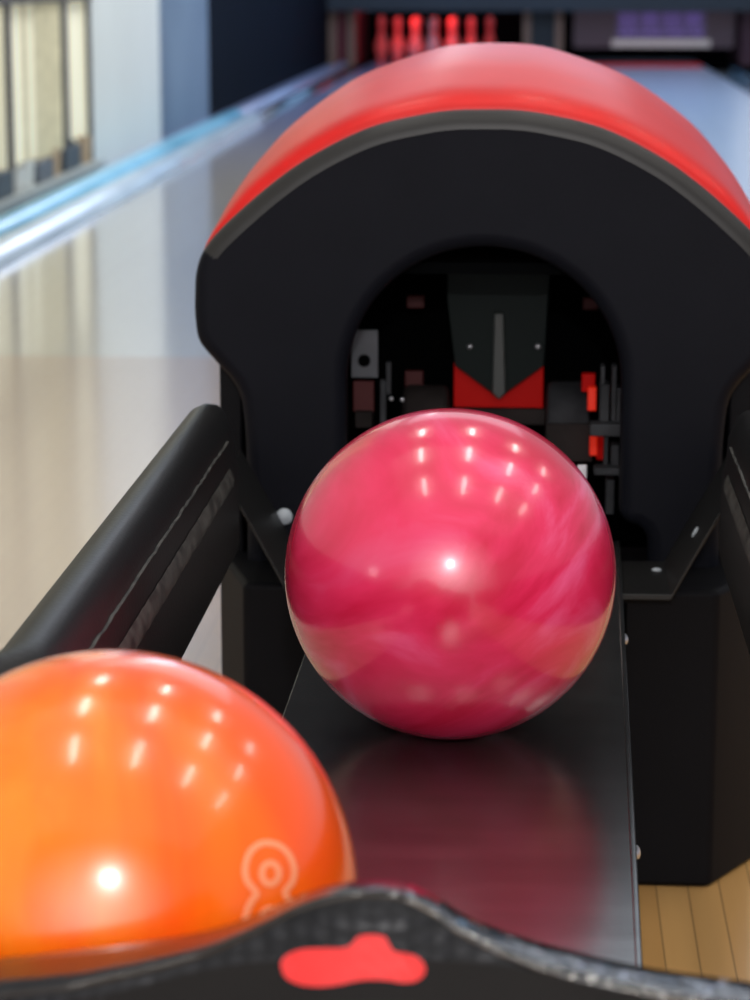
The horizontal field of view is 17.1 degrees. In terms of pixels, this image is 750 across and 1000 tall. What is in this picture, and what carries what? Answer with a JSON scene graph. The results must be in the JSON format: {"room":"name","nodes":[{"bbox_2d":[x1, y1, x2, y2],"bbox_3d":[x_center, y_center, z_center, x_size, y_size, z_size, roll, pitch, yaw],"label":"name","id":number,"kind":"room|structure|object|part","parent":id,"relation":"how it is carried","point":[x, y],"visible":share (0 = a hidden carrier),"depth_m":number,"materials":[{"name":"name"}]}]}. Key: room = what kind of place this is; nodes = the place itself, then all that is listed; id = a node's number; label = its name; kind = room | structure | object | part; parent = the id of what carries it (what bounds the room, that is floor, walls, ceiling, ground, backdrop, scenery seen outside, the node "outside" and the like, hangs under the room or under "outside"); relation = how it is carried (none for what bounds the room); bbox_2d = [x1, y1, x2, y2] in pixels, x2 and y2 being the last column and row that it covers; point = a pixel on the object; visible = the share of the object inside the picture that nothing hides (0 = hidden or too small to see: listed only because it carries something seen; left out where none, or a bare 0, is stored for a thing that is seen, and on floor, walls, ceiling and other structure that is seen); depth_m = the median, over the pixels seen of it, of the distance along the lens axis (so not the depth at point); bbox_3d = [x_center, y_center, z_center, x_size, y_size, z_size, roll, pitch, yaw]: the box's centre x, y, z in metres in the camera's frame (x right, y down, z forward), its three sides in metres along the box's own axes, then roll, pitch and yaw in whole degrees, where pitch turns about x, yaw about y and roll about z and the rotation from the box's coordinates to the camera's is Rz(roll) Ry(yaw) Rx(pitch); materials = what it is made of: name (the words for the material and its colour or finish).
{"room":"games hall","nodes":[
{"label":"games hall","id":0,"kind":"room"},
{"bbox_2d":[90,0,328,163],"bbox_3d":[-0.756,-4.279,16.377,0.250,3.300,14.350,1,12,4],"label":"wall","id":1,"kind":"structure","parent":0,"point":[256,47],"depth_m":12.18,"materials":[{"name":"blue paint"}]},
{"bbox_2d":[0,160,105,214],"bbox_3d":[-1.295,-0.740,7.028,0.150,0.025,5.460,1,12,4],"label":"trim","id":2,"kind":"structure","parent":1,"relation":"attached to","point":[19,198],"depth_m":8.62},
{"bbox_2d":[0,169,12,199],"bbox_3d":[-1.214,-1.010,8.033,0.047,0.085,0.251,1,12,4],"label":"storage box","id":3,"kind":"object","parent":2,"relation":"on","point":[5,175],"visible":1,"depth_m":8.06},
{"bbox_2d":[13,167,25,191],"bbox_3d":[-1.195,-1.067,8.324,0.068,0.075,0.068,1,12,4],"label":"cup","id":4,"kind":"object","parent":2,"relation":"on","point":[19,173],"visible":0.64,"depth_m":8.30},
{"bbox_2d":[17,160,33,186],"bbox_3d":[-1.185,-1.107,8.481,0.060,0.088,0.060,1,12,4],"label":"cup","id":5,"kind":"object","parent":2,"relation":"on","point":[28,164],"visible":0.7,"depth_m":8.46,"materials":[{"name":"white ceramic"}]},
{"bbox_2d":[33,158,53,183],"bbox_3d":[-1.169,-1.148,8.717,0.047,0.070,0.280,1,12,4],"label":"storage box","id":6,"kind":"object","parent":2,"relation":"on","point":[43,167],"visible":0.7,"depth_m":8.68,"materials":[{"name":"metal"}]},
{"bbox_2d":[46,148,60,175],"bbox_3d":[-1.154,-1.210,8.949,0.060,0.095,0.060,1,12,4],"label":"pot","id":7,"kind":"object","parent":2,"relation":"on","point":[57,151],"visible":0.58,"depth_m":8.93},
{"bbox_2d":[60,136,80,172],"bbox_3d":[-1.135,-1.282,9.218,0.047,0.124,0.314,1,12,4],"label":"storage box","id":8,"kind":"object","parent":2,"relation":"on","point":[70,157],"visible":0.66,"depth_m":9.16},
{"bbox_2d":[77,136,90,162],"bbox_3d":[-1.115,-1.337,9.536,0.068,0.100,0.068,1,12,4],"label":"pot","id":9,"kind":"object","parent":2,"relation":"on","point":[85,141],"visible":0.61,"depth_m":9.51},
{"bbox_2d":[13,65,331,209],"bbox_3d":[-0.847,-1.876,12.760,0.090,0.104,15.620,1,12,4],"label":"trim","id":10,"kind":"structure","parent":1,"relation":"attached to","point":[252,100],"depth_m":14.30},
{"bbox_2d":[327,0,749,10],"bbox_3d":[2.667,-4.644,19.931,6.115,1.463,0.120,1,12,4],"label":"masking unit","id":11,"kind":"object","parent":1,"relation":"attached to","point":[332,5],"visible":1,"depth_m":20.12,"materials":[{"name":"black"}]},
{"bbox_2d":[0,355,749,981],"bbox_3d":[1.499,0.435,1.776,6.220,0.050,6.480,1,12,4],"label":"floor","id":12,"kind":"structure","parent":0,"point":[77,432],"depth_m":3.82,"materials":[{"name":"brown wood"}]},
{"bbox_2d":[0,404,749,999],"bbox_3d":[0.048,0.240,1.513,0.612,0.440,1.460,1,12,4],"label":"ball rack","id":13,"kind":"object","parent":12,"relation":"on","point":[502,865],"visible":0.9,"depth_m":1.43,"materials":[{"name":"metal"}]},
{"bbox_3d":[-0.193,0.109,1.417,0.102,0.117,1.301,2,12,8],"label":"rail","id":14,"kind":"part","parent":13,"relation":"part of","materials":[{"name":"black plastic"}]},
{"bbox_2d":[0,650,357,957],"bbox_3d":[-0.115,0.173,1.086,0.216,0.216,0.216,1,12,4],"label":"ball","id":15,"kind":"object","parent":13,"relation":"on","point":[145,796],"visible":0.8,"depth_m":1.01,"materials":[{"name":"orange plastic"}]},
{"bbox_3d":[-0.007,0.199,0.888,0.216,0.059,0.051,1,12,4],"label":"smooth panel","id":16,"kind":"part","parent":13,"relation":"part of","materials":[{"name":"black plastic"}]},
{"bbox_2d":[285,408,615,739],"bbox_3d":[0.049,0.048,1.632,0.216,0.216,0.216,1,12,4],"label":"ball","id":17,"kind":"object","parent":13,"relation":"on","point":[450,573],"visible":1,"depth_m":1.55,"materials":[{"name":"pink plastic"}]},
{"bbox_3d":[0.279,0.115,1.387,0.102,0.117,1.301,0,12,-1],"label":"rail","id":18,"kind":"part","parent":13,"relation":"part of","materials":[{"name":"black plastic"}]},
{"bbox_2d":[195,43,749,885],"bbox_3d":[0.117,-0.105,2.518,0.516,0.698,0.975,1,12,4],"label":"machine","id":19,"kind":"object","parent":12,"relation":"on","point":[534,237],"visible":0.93,"depth_m":2.14,"materials":[{"name":"black plastic"}]},
{"bbox_3d":[-0.010,-0.129,2.327,0.012,0.012,0.004,1,12,4],"label":"plate knob","id":20,"kind":"part","parent":19,"relation":"part of","materials":[{"name":"black plastic"}]},
{"bbox_3d":[-0.010,-0.136,2.330,0.025,0.045,0.004,1,12,4],"label":"mount plate","id":21,"kind":"part","parent":19,"relation":"part of","materials":[{"name":"metal"}]},
{"bbox_3d":[0.094,-0.128,2.158,0.499,0.411,0.038,1,12,4],"label":"plate","id":22,"kind":"part","parent":19,"relation":"part of","materials":[{"name":"black plastic"}]},
{"bbox_2d":[236,450,725,599],"bbox_3d":[0.089,0.020,2.108,0.418,0.099,0.118,1,12,4],"label":"bracket","id":23,"kind":"object","parent":19,"relation":"on","point":[674,495],"depth_m":2.15,"materials":[{"name":"black metal"}]},
{"bbox_3d":[0.125,-0.095,2.661,0.410,0.420,0.010,1,12,4],"label":"panel","id":24,"kind":"part","parent":19,"relation":"part of","materials":[{"name":"black metal"}]},
{"bbox_3d":[0.120,-0.174,2.418,0.100,0.156,0.008,1,12,4],"label":"deflector plate","id":25,"kind":"part","parent":19,"relation":"part of","materials":[{"name":"black metal"}]},
{"bbox_3d":[0.121,-0.113,2.449,0.088,0.045,0.004,1,12,4],"label":"red plate","id":26,"kind":"part","parent":19,"relation":"part of","materials":[{"name":"red metal"}]},
{"bbox_2d":[348,11,749,70],"bbox_3d":[2.775,-3.989,21.661,6.500,0.537,0.100,1,12,4],"label":"wall","id":27,"kind":"structure","parent":0,"point":[508,25],"depth_m":21.70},
{"bbox_2d":[713,71,749,75],"bbox_3d":[1.732,-2.115,14.281,7.600,0.060,19.020,1,12,4],"label":"floor","id":28,"kind":"structure","parent":0,"point":[721,73],"depth_m":21.40,"materials":[{"name":"grey"}]},
{"bbox_2d":[0,61,366,269],"bbox_3d":[-0.687,-1.899,12.755,0.237,0.147,15.640,1,12,4],"label":"gutter","id":29,"kind":"object","parent":28,"relation":"on","point":[29,227],"visible":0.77,"depth_m":9.15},
{"bbox_3d":[-0.994,-1.159,9.157,0.099,0.099,8.170,1,12,4],"label":"bumper rail","id":30,"kind":"part","parent":29,"relation":"part of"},
{"bbox_3d":[-0.877,-1.115,9.005,0.118,0.118,7.870,1,12,4],"label":"bumper rail","id":31,"kind":"part","parent":29,"relation":"part of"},
{"bbox_3d":[-0.494,-2.764,16.733,0.083,0.083,7.250,1,12,4],"label":"bumper rail","id":32,"kind":"part","parent":29,"relation":"part of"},
{"bbox_3d":[-0.377,-2.717,16.582,0.099,0.099,7.550,1,12,4],"label":"bumper rail","id":33,"kind":"part","parent":29,"relation":"part of","materials":[{"name":"blue metal"}]},
{"bbox_2d":[0,59,393,356],"bbox_3d":[0.005,-2.043,13.437,1.050,0.050,17.120,1,12,4],"label":"lane","id":34,"kind":"object","parent":28,"relation":"on","point":[121,282],"visible":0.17,"depth_m":6.48,"materials":[{"name":"brown wood"}]},
{"bbox_2d":[374,16,388,61],"bbox_3d":[0.055,-3.892,21.093,0.121,0.381,0.121,1,12,4],"label":"pin","id":35,"kind":"object","parent":34,"relation":"on","point":[381,47],"visible":1,"depth_m":21.06,"materials":[{"name":"red plastic"}]},
{"bbox_2d":[391,16,404,61],"bbox_3d":[0.190,-3.835,20.826,0.121,0.381,0.121,1,12,4],"label":"pin","id":36,"kind":"object","parent":34,"relation":"on","point":[397,46],"visible":0.91,"depth_m":20.79,"materials":[{"name":"red plastic"}]},
{"bbox_2d":[407,17,421,56],"bbox_3d":[0.325,-3.778,20.558,0.121,0.381,0.121,1,12,4],"label":"pin","id":37,"kind":"object","parent":34,"relation":"on","point":[414,46],"visible":0.87,"depth_m":20.53,"materials":[{"name":"red plastic"}]},
{"bbox_2d":[416,16,424,52],"bbox_3d":[0.359,-3.888,21.074,0.121,0.381,0.121,1,12,4],"label":"pin","id":38,"kind":"object","parent":34,"relation":"on","point":[417,17],"visible":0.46,"depth_m":21.04,"materials":[{"name":"red plastic"}]},
{"bbox_2d":[425,17,438,51],"bbox_3d":[0.464,-3.734,20.349,0.121,0.381,0.121,1,12,4],"label":"pin","id":39,"kind":"object","parent":34,"relation":"on","point":[431,44],"visible":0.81,"depth_m":20.31,"materials":[{"name":"plastic"}]},
{"bbox_2d":[433,16,440,47],"bbox_3d":[0.494,-3.831,20.806,0.121,0.381,0.121,1,12,4],"label":"pin","id":40,"kind":"object","parent":34,"relation":"on","point":[434,17],"visible":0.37,"depth_m":20.77,"materials":[{"name":"red plastic"}]},
{"bbox_2d":[445,17,457,46],"bbox_3d":[0.629,-3.774,20.539,0.121,0.381,0.121,1,12,4],"label":"pin","id":41,"kind":"object","parent":34,"relation":"on","point":[451,40],"visible":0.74,"depth_m":20.50,"materials":[{"name":"red plastic"}]},
{"bbox_2d":[452,16,459,44],"bbox_3d":[0.664,-3.884,21.054,0.121,0.381,0.121,1,12,4],"label":"pin","id":42,"kind":"object","parent":34,"relation":"on","point":[454,17],"visible":0.26,"depth_m":21.02,"materials":[{"name":"red plastic"}]},
{"bbox_2d":[465,16,476,43],"bbox_3d":[0.799,-3.827,20.787,0.121,0.381,0.121,1,12,4],"label":"pin","id":43,"kind":"object","parent":34,"relation":"on","point":[470,39],"visible":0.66,"depth_m":20.75,"materials":[{"name":"red plastic"}]},
{"bbox_2d":[484,16,495,42],"bbox_3d":[0.968,-3.880,21.035,0.121,0.381,0.121,1,12,4],"label":"pin","id":44,"kind":"object","parent":34,"relation":"on","point":[489,38],"visible":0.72,"depth_m":21.00,"materials":[{"name":"red plastic"}]},
{"bbox_2d":[329,11,366,64],"bbox_3d":[-0.226,-3.917,21.085,0.215,0.436,1.400,1,12,4],"label":"divider","id":45,"kind":"object","parent":28,"relation":"on","point":[347,29],"visible":0.81,"depth_m":20.44,"materials":[{"name":"grey"}]},
{"bbox_2d":[587,59,749,200],"bbox_3d":[1.671,-2.021,13.331,1.050,0.050,17.120,1,12,4],"label":"lane","id":46,"kind":"object","parent":28,"relation":"on","point":[719,109],"visible":0.3,"depth_m":15.04,"materials":[{"name":"wood"}]},
{"bbox_2d":[600,64,702,66],"bbox_3d":[2.122,-3.501,20.143,1.000,0.011,0.450,1,12,4],"label":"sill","id":47,"kind":"structure","parent":46,"relation":"on","point":[606,65],"depth_m":20.00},
{"bbox_2d":[704,66,749,93],"bbox_3d":[2.266,-1.835,12.573,0.233,0.098,15.640,1,12,4],"label":"gutter","id":48,"kind":"object","parent":28,"relation":"on","point":[737,77],"visible":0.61,"depth_m":19.02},
{"bbox_2d":[728,11,749,65],"bbox_3d":[3.191,-3.876,20.889,0.370,0.436,1.360,1,12,4],"label":"divider","id":49,"kind":"object","parent":28,"relation":"on","point":[740,54],"visible":0.8,"depth_m":20.27,"materials":[{"name":"black"}]},
{"bbox_2d":[573,11,734,47],"bbox_3d":[2.269,-3.848,20.336,1.303,0.334,0.070,1,12,4],"label":"pinsetter","id":50,"kind":"object","parent":49,"relation":"attached to","point":[592,29],"visible":1,"depth_m":20.33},
{"bbox_3d":[2.325,-3.862,20.327,0.717,0.207,0.015,1,12,4],"label":"letter panel","id":51,"kind":"part","parent":50,"relation":"part of","materials":[{"name":"purple plastic"}]},
{"bbox_3d":[0.830,-1.988,13.343,0.320,0.080,17.020,1,12,4],"label":"trim","id":52,"kind":"structure","parent":28,"relation":"on","visible":0},
{"bbox_2d":[523,11,562,50],"bbox_3d":[1.408,-3.896,20.982,0.320,0.436,1.400,1,12,4],"label":"divider","id":53,"kind":"object","parent":52,"relation":"on","point":[540,28],"visible":0.57,"depth_m":20.31,"materials":[{"name":"grey"}]},
{"bbox_3d":[-1.395,-3.398,6.464,0.250,0.900,5.450,1,12,4],"label":"wall","id":54,"kind":"structure","parent":0,"visible":0},
{"bbox_2d":[0,0,87,169],"bbox_3d":[-1.292,-1.895,6.799,0.067,2.180,5.392,1,12,4],"label":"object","id":55,"kind":"structure","parent":54,"relation":"in","point":[34,28],"depth_m":8.73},
{"bbox_2d":[0,0,93,194],"bbox_3d":[-1.289,-1.852,6.791,0.062,2.260,5.460,1,12,4],"label":"window","id":56,"kind":"structure","parent":54,"relation":"in","point":[5,4],"depth_m":9.04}
]}

